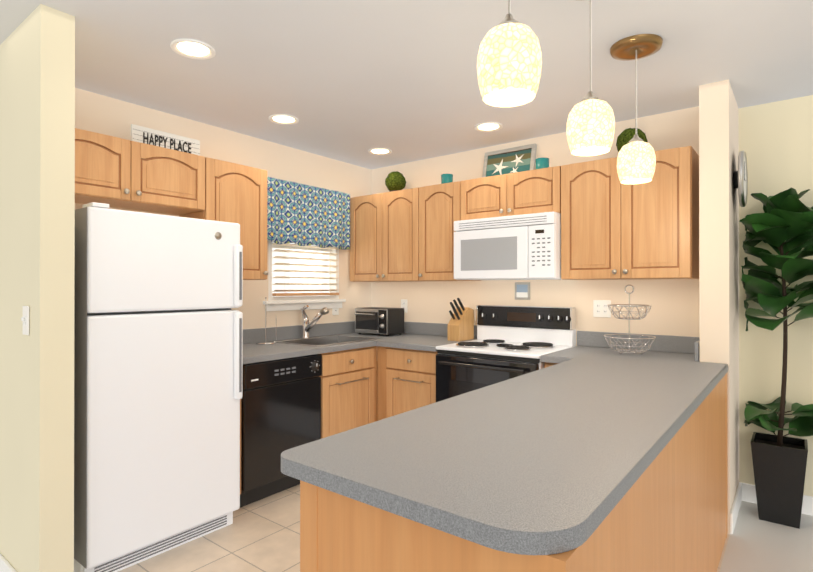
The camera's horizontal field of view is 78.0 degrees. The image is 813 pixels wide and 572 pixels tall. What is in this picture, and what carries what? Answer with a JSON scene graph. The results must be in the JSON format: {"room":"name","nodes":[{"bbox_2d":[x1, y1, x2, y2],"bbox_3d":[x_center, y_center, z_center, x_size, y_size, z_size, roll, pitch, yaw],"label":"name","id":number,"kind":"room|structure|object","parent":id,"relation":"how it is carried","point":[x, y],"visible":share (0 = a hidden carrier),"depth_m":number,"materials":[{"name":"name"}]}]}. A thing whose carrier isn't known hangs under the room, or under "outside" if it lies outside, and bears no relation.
{"room":"kitchen","nodes":[
{"label":"kitchen","id":0,"kind":"room"},
{"bbox_2d":[0,4,74,571],"bbox_3d":[-1.782,0.108,2.319,0.940,2.450,0.120,0,0,38],"label":"wall","id":1,"kind":"structure","parent":0,"point":[37,154],"depth_m":2.06,"materials":[{"name":"yellow paint"}]},
{"bbox_2d":[0,553,16,571],"bbox_3d":[-1.817,1.278,2.260,0.954,0.110,0.018,0,0,38],"label":"baseboard","id":2,"kind":"structure","parent":1,"relation":"attached to","point":[5,566],"depth_m":2.22,"materials":[{"name":"white"}]},
{"bbox_2d":[21,306,29,334],"bbox_3d":[-1.577,0.142,2.070,0.072,0.120,0.018,0,0,38],"label":"light switch","id":3,"kind":"object","parent":1,"relation":"attached to","point":[25,318],"visible":1,"depth_m":2.06,"materials":[{"name":"white plastic"}]},
{"bbox_2d":[75,88,371,328],"bbox_3d":[-2.218,0.109,2.443,0.100,2.450,6.200,0,0,38],"label":"wall","id":4,"kind":"structure","parent":0,"point":[101,114],"depth_m":3.78,"materials":[{"name":"paint"}]},
{"bbox_2d":[75,128,142,207],"bbox_3d":[-1.753,-0.633,2.690,0.323,0.333,0.490,0,0,38],"label":"upper cabinet","id":5,"kind":"object","parent":4,"relation":"attached to","point":[114,172],"depth_m":2.67,"materials":[{"name":"brown wood"}]},
{"bbox_2d":[122,143,206,215],"bbox_3d":[-1.514,-0.632,2.996,0.323,0.333,0.490,0,0,38],"label":"upper cabinet","id":6,"kind":"object","parent":4,"relation":"attached to","point":[172,179],"depth_m":2.94,"materials":[{"name":"brown wood"}]},
{"bbox_2d":[131,124,199,155],"bbox_3d":[-1.470,-0.869,3.080,0.020,0.140,0.420,0,0,38],"label":"sign","id":7,"kind":"object","parent":6,"relation":"on","point":[137,131],"visible":0.54,"depth_m":3.06,"materials":[{"name":"white wood"}]},
{"bbox_2d":[143,132,190,152],"bbox_3d":[-1.460,-0.873,3.074,0.002,0.070,0.296,0,0,38],"label":"letters","id":8,"kind":"object","parent":7,"relation":"attached to","point":[165,140],"visible":0.94,"depth_m":3.06},
{"bbox_2d":[179,157,267,279],"bbox_3d":[-1.222,-0.420,3.371,0.323,0.754,0.459,0,0,38],"label":"upper cabinet","id":9,"kind":"object","parent":4,"relation":"attached to","point":[232,192],"depth_m":3.30,"materials":[{"name":"brown wood"}]},
{"bbox_2d":[263,241,345,310],"bbox_3d":[-0.852,-0.283,4.163,0.129,0.955,0.850,0,0,38],"label":"window","id":10,"kind":"structure","parent":4,"relation":"in","point":[278,303],"depth_m":4.18,"materials":[{"name":"white"}]},
{"bbox_2d":[272,243,338,295],"bbox_3d":[-0.811,-0.321,4.131,0.056,0.800,0.674,0,0,38],"label":"window blinds","id":11,"kind":"object","parent":10,"relation":"attached to","point":[304,271],"visible":0.56,"depth_m":4.10,"materials":[{"name":"white plastic"}]},
{"bbox_2d":[267,177,349,249],"bbox_3d":[-0.797,-0.567,4.106,0.091,0.498,0.910,0,0,38],"label":"window valance","id":12,"kind":"object","parent":4,"relation":"attached to","point":[299,214],"visible":0.94,"depth_m":4.06,"materials":[{"name":"fabric"}]},
{"bbox_2d":[332,308,338,314],"bbox_3d":[-0.622,0.195,4.400,0.008,0.118,0.072,0,0,38],"label":"electrical outlet","id":13,"kind":"object","parent":4,"relation":"attached to","point":[335,311],"visible":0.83,"depth_m":4.40,"materials":[{"name":"white plastic"}]},
{"bbox_2d":[0,0,812,169],"bbox_3d":[0.051,-1.172,0.804,5.700,0.100,6.400,0,0,38],"label":"ceiling","id":14,"kind":"structure","parent":0,"point":[353,82],"depth_m":2.51,"materials":[{"name":"paint"}]},
{"bbox_2d":[170,39,215,59],"bbox_3d":[-1.004,-1.112,2.362,0.196,0.009,0.196,0,0,38],"label":"recessed light","id":15,"kind":"object","parent":14,"relation":"in","point":[193,49],"visible":0.98,"depth_m":2.36,"materials":[{"name":"white"}]},
{"bbox_2d":[269,114,298,124],"bbox_3d":[-0.819,-1.109,3.347,0.196,0.009,0.196,0,0,38],"label":"recessed light","id":16,"kind":"object","parent":14,"relation":"in","point":[283,119],"visible":1,"depth_m":3.35,"materials":[{"name":"white"}]},
{"bbox_2d":[368,148,391,154],"bbox_3d":[-0.218,-1.106,4.134,0.196,0.009,0.196,0,0,38],"label":"recessed light","id":17,"kind":"object","parent":14,"relation":"in","point":[379,151],"visible":0.98,"depth_m":4.14,"materials":[{"name":"white"}]},
{"bbox_2d":[474,122,502,131],"bbox_3d":[0.572,-1.108,3.505,0.196,0.009,0.196,0,0,38],"label":"recessed light","id":18,"kind":"object","parent":14,"relation":"in","point":[488,127],"visible":1,"depth_m":3.50,"materials":[{"name":"white"}]},
{"bbox_2d":[477,0,541,106],"bbox_3d":[0.267,-0.804,1.307,0.224,0.630,0.224,0,0,38],"label":"pendant light","id":19,"kind":"object","parent":14,"relation":"hanging from","point":[509,61],"visible":1,"depth_m":1.25,"materials":[{"name":"white glass"}]},
{"bbox_2d":[566,0,614,155],"bbox_3d":[0.666,-0.803,1.819,0.224,0.630,0.224,0,0,38],"label":"pendant light","id":20,"kind":"object","parent":14,"relation":"hanging from","point":[590,129],"visible":1,"depth_m":1.76,"materials":[{"name":"white glass"}]},
{"bbox_2d":[610,34,662,183],"bbox_3d":[1.066,-0.801,2.332,0.224,0.630,0.224,0,0,38],"label":"pendant light","id":21,"kind":"object","parent":14,"relation":"hanging from","point":[636,160],"visible":1,"depth_m":2.28,"materials":[{"name":"white glass"}]},
{"bbox_2d":[118,484,729,571],"bbox_3d":[-0.087,1.385,2.806,3.010,0.100,3.000,0,0,38],"label":"floor","id":22,"kind":"structure","parent":0,"point":[262,535],"depth_m":2.57,"materials":[{"name":"beige tile"}]},
{"bbox_2d":[74,202,242,571],"bbox_3d":[-1.425,0.484,2.684,0.794,1.700,0.760,0,0,38],"label":"fridge","id":23,"kind":"object","parent":22,"relation":"on","point":[158,357],"visible":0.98,"depth_m":2.39,"materials":[{"name":"white metal"}]},
{"bbox_2d":[240,354,321,507],"bbox_3d":[-0.991,0.903,3.380,0.620,0.868,0.606,0,0,38],"label":"dishwasher","id":24,"kind":"object","parent":22,"relation":"on","point":[280,406],"visible":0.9,"depth_m":3.15,"materials":[{"name":"black metal"}]},
{"bbox_2d":[320,354,376,438],"bbox_3d":[-0.641,0.969,3.876,0.610,0.740,0.595,0,0,38],"label":"base cabinet","id":25,"kind":"object","parent":22,"relation":"on","point":[348,389],"depth_m":3.65,"materials":[{"name":"brown wood"}]},
{"bbox_2d":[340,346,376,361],"bbox_3d":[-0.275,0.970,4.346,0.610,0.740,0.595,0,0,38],"label":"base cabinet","id":26,"kind":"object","parent":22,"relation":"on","point":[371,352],"depth_m":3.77,"materials":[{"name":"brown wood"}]},
{"bbox_2d":[377,346,437,420],"bbox_3d":[0.165,0.901,3.955,0.595,0.875,0.661,0,0,38],"label":"base cabinet","id":27,"kind":"object","parent":22,"relation":"on","point":[406,380],"visible":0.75,"depth_m":3.75,"materials":[{"name":"brown wood"}]},
{"bbox_2d":[243,321,378,363],"bbox_3d":[-0.665,0.390,3.808,0.660,0.144,1.928,0,0,38],"label":"countertop","id":28,"kind":"structure","parent":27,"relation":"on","point":[253,352],"depth_m":3.71,"materials":[{"name":"grey laminate"}]},
{"bbox_2d":[256,297,275,344],"bbox_3d":[-1.025,0.250,3.680,0.140,0.343,0.158,0,0,38],"label":"paper towel holder","id":29,"kind":"object","parent":28,"relation":"on","point":[263,343],"visible":0.98,"depth_m":3.67,"materials":[{"name":"silver metal"}]},
{"bbox_2d":[300,305,328,338],"bbox_3d":[-0.732,0.286,3.997,0.287,0.273,0.071,0,0,29],"label":"faucet","id":30,"kind":"object","parent":28,"relation":"on","point":[307,325],"visible":0.96,"depth_m":4.01,"materials":[{"name":"silver metal"}]},
{"bbox_2d":[274,335,379,346],"bbox_3d":[-0.605,0.493,3.892,0.484,0.149,0.674,0,0,38],"label":"sink","id":31,"kind":"object","parent":28,"relation":"in","point":[327,340],"visible":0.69,"depth_m":4.08,"materials":[{"name":"silver metal"}]},
{"bbox_2d":[355,307,403,335],"bbox_3d":[-0.248,0.308,4.383,0.380,0.232,0.277,0,0,38],"label":"toaster oven","id":32,"kind":"object","parent":28,"relation":"on","point":[386,321],"visible":1,"depth_m":4.28,"materials":[{"name":"black metal"}]},
{"bbox_2d":[379,322,477,351],"bbox_3d":[0.196,0.390,3.943,0.533,0.144,0.656,0,0,38],"label":"countertop","id":33,"kind":"structure","parent":27,"relation":"on","point":[416,335],"depth_m":4.05,"materials":[{"name":"grey laminate"}]},
{"bbox_2d":[447,298,473,340],"bbox_3d":[0.417,0.256,3.932,0.105,0.332,0.250,0,0,38],"label":"knife block","id":34,"kind":"object","parent":33,"relation":"on","point":[460,326],"visible":1,"depth_m":3.89,"materials":[{"name":"brown wood"}]},
{"bbox_2d":[436,305,575,401],"bbox_3d":[0.681,0.743,3.504,0.763,1.188,0.717,0,0,38],"label":"stove","id":35,"kind":"object","parent":22,"relation":"on","point":[513,342],"visible":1,"depth_m":3.47,"materials":[{"name":"white"}]},
{"bbox_2d":[300,373,727,571],"bbox_3d":[0.734,0.895,1.966,0.664,0.876,2.387,0,0,38],"label":"base cabinet","id":36,"kind":"object","parent":22,"relation":"on","point":[668,512],"depth_m":1.19,"materials":[{"name":"brown wood"}]},
{"bbox_2d":[281,332,727,554],"bbox_3d":[0.806,0.385,2.117,0.741,0.144,2.786,0,0,38],"label":"countertop","id":37,"kind":"structure","parent":36,"relation":"on","point":[562,455],"depth_m":1.29,"materials":[{"name":"grey stone"}]},
{"bbox_2d":[604,285,655,354],"bbox_3d":[1.377,0.205,3.101,0.297,0.429,0.297,0,0,38],"label":"basket","id":38,"kind":"object","parent":37,"relation":"on","point":[629,318],"visible":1,"depth_m":3.09,"materials":[{"name":"silver metal"}]},
{"bbox_2d":[544,362,558,367],"bbox_3d":[1.132,0.899,3.232,0.270,0.876,0.611,0,0,38],"label":"base cabinet","id":39,"kind":"object","parent":22,"relation":"on","point":[547,364],"depth_m":3.06,"materials":[{"name":"brown wood"}]},
{"bbox_2d":[577,331,602,336],"bbox_3d":[1.086,0.388,3.237,0.196,0.144,0.676,0,0,38],"label":"countertop","id":40,"kind":"structure","parent":39,"relation":"on","point":[579,333],"depth_m":3.52,"materials":[{"name":"grey laminate"}]},
{"bbox_2d":[371,106,698,345],"bbox_3d":[0.781,0.114,3.972,2.950,2.450,0.100,0,0,38],"label":"wall","id":41,"kind":"structure","parent":0,"point":[674,309],"depth_m":3.62,"materials":[{"name":"paint"}]},
{"bbox_2d":[350,186,425,281],"bbox_3d":[-0.085,-0.417,4.375,0.832,0.754,0.323,0,0,38],"label":"upper cabinet","id":42,"kind":"object","parent":41,"relation":"attached to","point":[388,229],"depth_m":4.22,"materials":[{"name":"brown wood"}]},
{"bbox_2d":[385,171,405,191],"bbox_3d":[-0.094,-0.897,4.379,0.179,0.203,0.187,0,0,38],"label":"moss ball","id":43,"kind":"object","parent":42,"relation":"on","point":[395,181],"visible":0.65,"depth_m":4.32,"materials":[{"name":"green plant"}]},
{"bbox_2d":[401,299,406,312],"bbox_3d":[-0.021,0.180,4.528,0.072,0.118,0.008,0,0,38],"label":"electrical outlet","id":44,"kind":"object","parent":41,"relation":"attached to","point":[404,303],"visible":0.88,"depth_m":4.52,"materials":[{"name":"white plastic"}]},
{"bbox_2d":[426,181,480,280],"bbox_3d":[0.325,-0.418,4.055,0.450,0.754,0.323,0,0,38],"label":"upper cabinet","id":45,"kind":"object","parent":41,"relation":"attached to","point":[443,201],"depth_m":3.89,"materials":[{"name":"brown wood"}]},
{"bbox_2d":[441,174,452,183],"bbox_3d":[0.327,-0.846,4.051,0.096,0.100,0.096,0,0,38],"label":"cup","id":46,"kind":"object","parent":45,"relation":"on","point":[446,178],"visible":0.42,"depth_m":4.01,"materials":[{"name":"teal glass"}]},
{"bbox_2d":[462,166,561,219],"bbox_3d":[0.809,-0.640,3.678,0.774,0.311,0.323,0,0,38],"label":"upper cabinet","id":47,"kind":"object","parent":41,"relation":"attached to","point":[537,190],"depth_m":3.52,"materials":[{"name":"brown wood"}]},
{"bbox_2d":[454,212,561,279],"bbox_3d":[0.778,-0.264,3.638,0.768,0.434,0.420,0,0,38],"label":"over-the-range microwave","id":48,"kind":"object","parent":47,"relation":"attached to","point":[521,247],"visible":0.98,"depth_m":3.43,"materials":[{"name":"white plastic"}]},
{"bbox_2d":[482,143,536,177],"bbox_3d":[0.784,-0.928,3.856,0.430,0.268,0.080,0,0,38],"label":"picture","id":49,"kind":"object","parent":47,"relation":"on","point":[511,160],"visible":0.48,"depth_m":3.85,"materials":[{"name":"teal wood"}]},
{"bbox_2d":[535,158,548,168],"bbox_3d":[0.962,-0.848,3.555,0.096,0.100,0.096,0,0,38],"label":"cup","id":50,"kind":"object","parent":47,"relation":"on","point":[540,163],"visible":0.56,"depth_m":3.52,"materials":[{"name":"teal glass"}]},
{"bbox_2d":[515,282,529,299],"bbox_3d":[0.882,0.038,3.820,0.124,0.132,0.014,0,0,38],"label":"picture","id":51,"kind":"object","parent":41,"relation":"attached to","point":[522,290],"visible":1,"depth_m":3.81,"materials":[{"name":"blue"}]},
{"bbox_2d":[593,300,610,317],"bbox_3d":[1.348,0.157,3.460,0.118,0.118,0.008,0,0,38],"label":"electrical outlet","id":52,"kind":"object","parent":41,"relation":"attached to","point":[600,308],"visible":1,"depth_m":3.46,"materials":[{"name":"white plastic"}]},
{"bbox_2d":[561,146,698,279],"bbox_3d":[1.414,-0.420,3.205,0.758,0.754,0.323,0,0,38],"label":"upper cabinet","id":53,"kind":"object","parent":41,"relation":"attached to","point":[613,227],"depth_m":3.05,"materials":[{"name":"brown wood"}]},
{"bbox_2d":[616,128,647,151],"bbox_3d":[1.428,-0.900,3.191,0.182,0.203,0.184,0,0,38],"label":"moss ball","id":54,"kind":"object","parent":53,"relation":"on","point":[625,136],"visible":0.48,"depth_m":3.13,"materials":[{"name":"green plant"}]},
{"bbox_2d":[699,79,738,533],"bbox_3d":[1.857,0.110,2.968,0.140,2.450,0.560,0,0,38],"label":"wall","id":55,"kind":"structure","parent":0,"point":[718,235],"depth_m":2.76,"materials":[{"name":"paint"}]},
{"bbox_2d":[730,482,742,533],"bbox_3d":[1.904,1.280,2.900,0.014,0.110,0.516,0,0,38],"label":"baseboard","id":56,"kind":"structure","parent":55,"relation":"attached to","point":[735,508],"depth_m":2.86,"materials":[{"name":"white wood"}]},
{"bbox_2d":[733,150,747,206],"bbox_3d":[1.922,-0.615,2.894,0.056,0.320,0.320,0,0,38],"label":"wall clock","id":57,"kind":"object","parent":55,"relation":"attached to","point":[740,179],"visible":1,"depth_m":2.84,"materials":[{"name":"silver metal"}]},
{"bbox_2d":[719,501,812,571],"bbox_3d":[0.051,1.378,0.796,5.700,0.100,6.400,0,0,38],"label":"floor carpet","id":58,"kind":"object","parent":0,"point":[755,543],"visible":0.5,"depth_m":2.58,"materials":[{"name":"beige carpet"}]},
{"bbox_2d":[751,432,807,528],"bbox_3d":[2.144,1.113,2.887,0.256,0.445,0.256,0,0,38],"label":"plant pot","id":59,"kind":"object","parent":58,"relation":"on","point":[779,474],"visible":0.87,"depth_m":2.81,"materials":[{"name":"black"}]},
{"bbox_2d":[739,188,812,445],"bbox_3d":[2.160,0.191,2.717,0.578,1.469,0.543,0,0,38],"label":"plant","id":60,"kind":"object","parent":59,"relation":"in","point":[782,226],"visible":0.96,"depth_m":2.84,"materials":[{"name":"green plant"}]},
{"bbox_2d":[738,95,812,496],"bbox_3d":[3.120,0.108,2.401,2.830,2.450,0.100,0,0,38],"label":"wall","id":61,"kind":"structure","parent":0,"point":[776,142],"depth_m":3.04,"materials":[{"name":"yellow paint"}]},
{"bbox_2d":[743,483,812,515],"bbox_3d":[3.101,1.278,2.340,2.590,0.110,0.014,0,0,38],"label":"baseboard","id":62,"kind":"structure","parent":61,"relation":"attached to","point":[746,492],"depth_m":3.08,"materials":[{"name":"white wood"}]}
]}

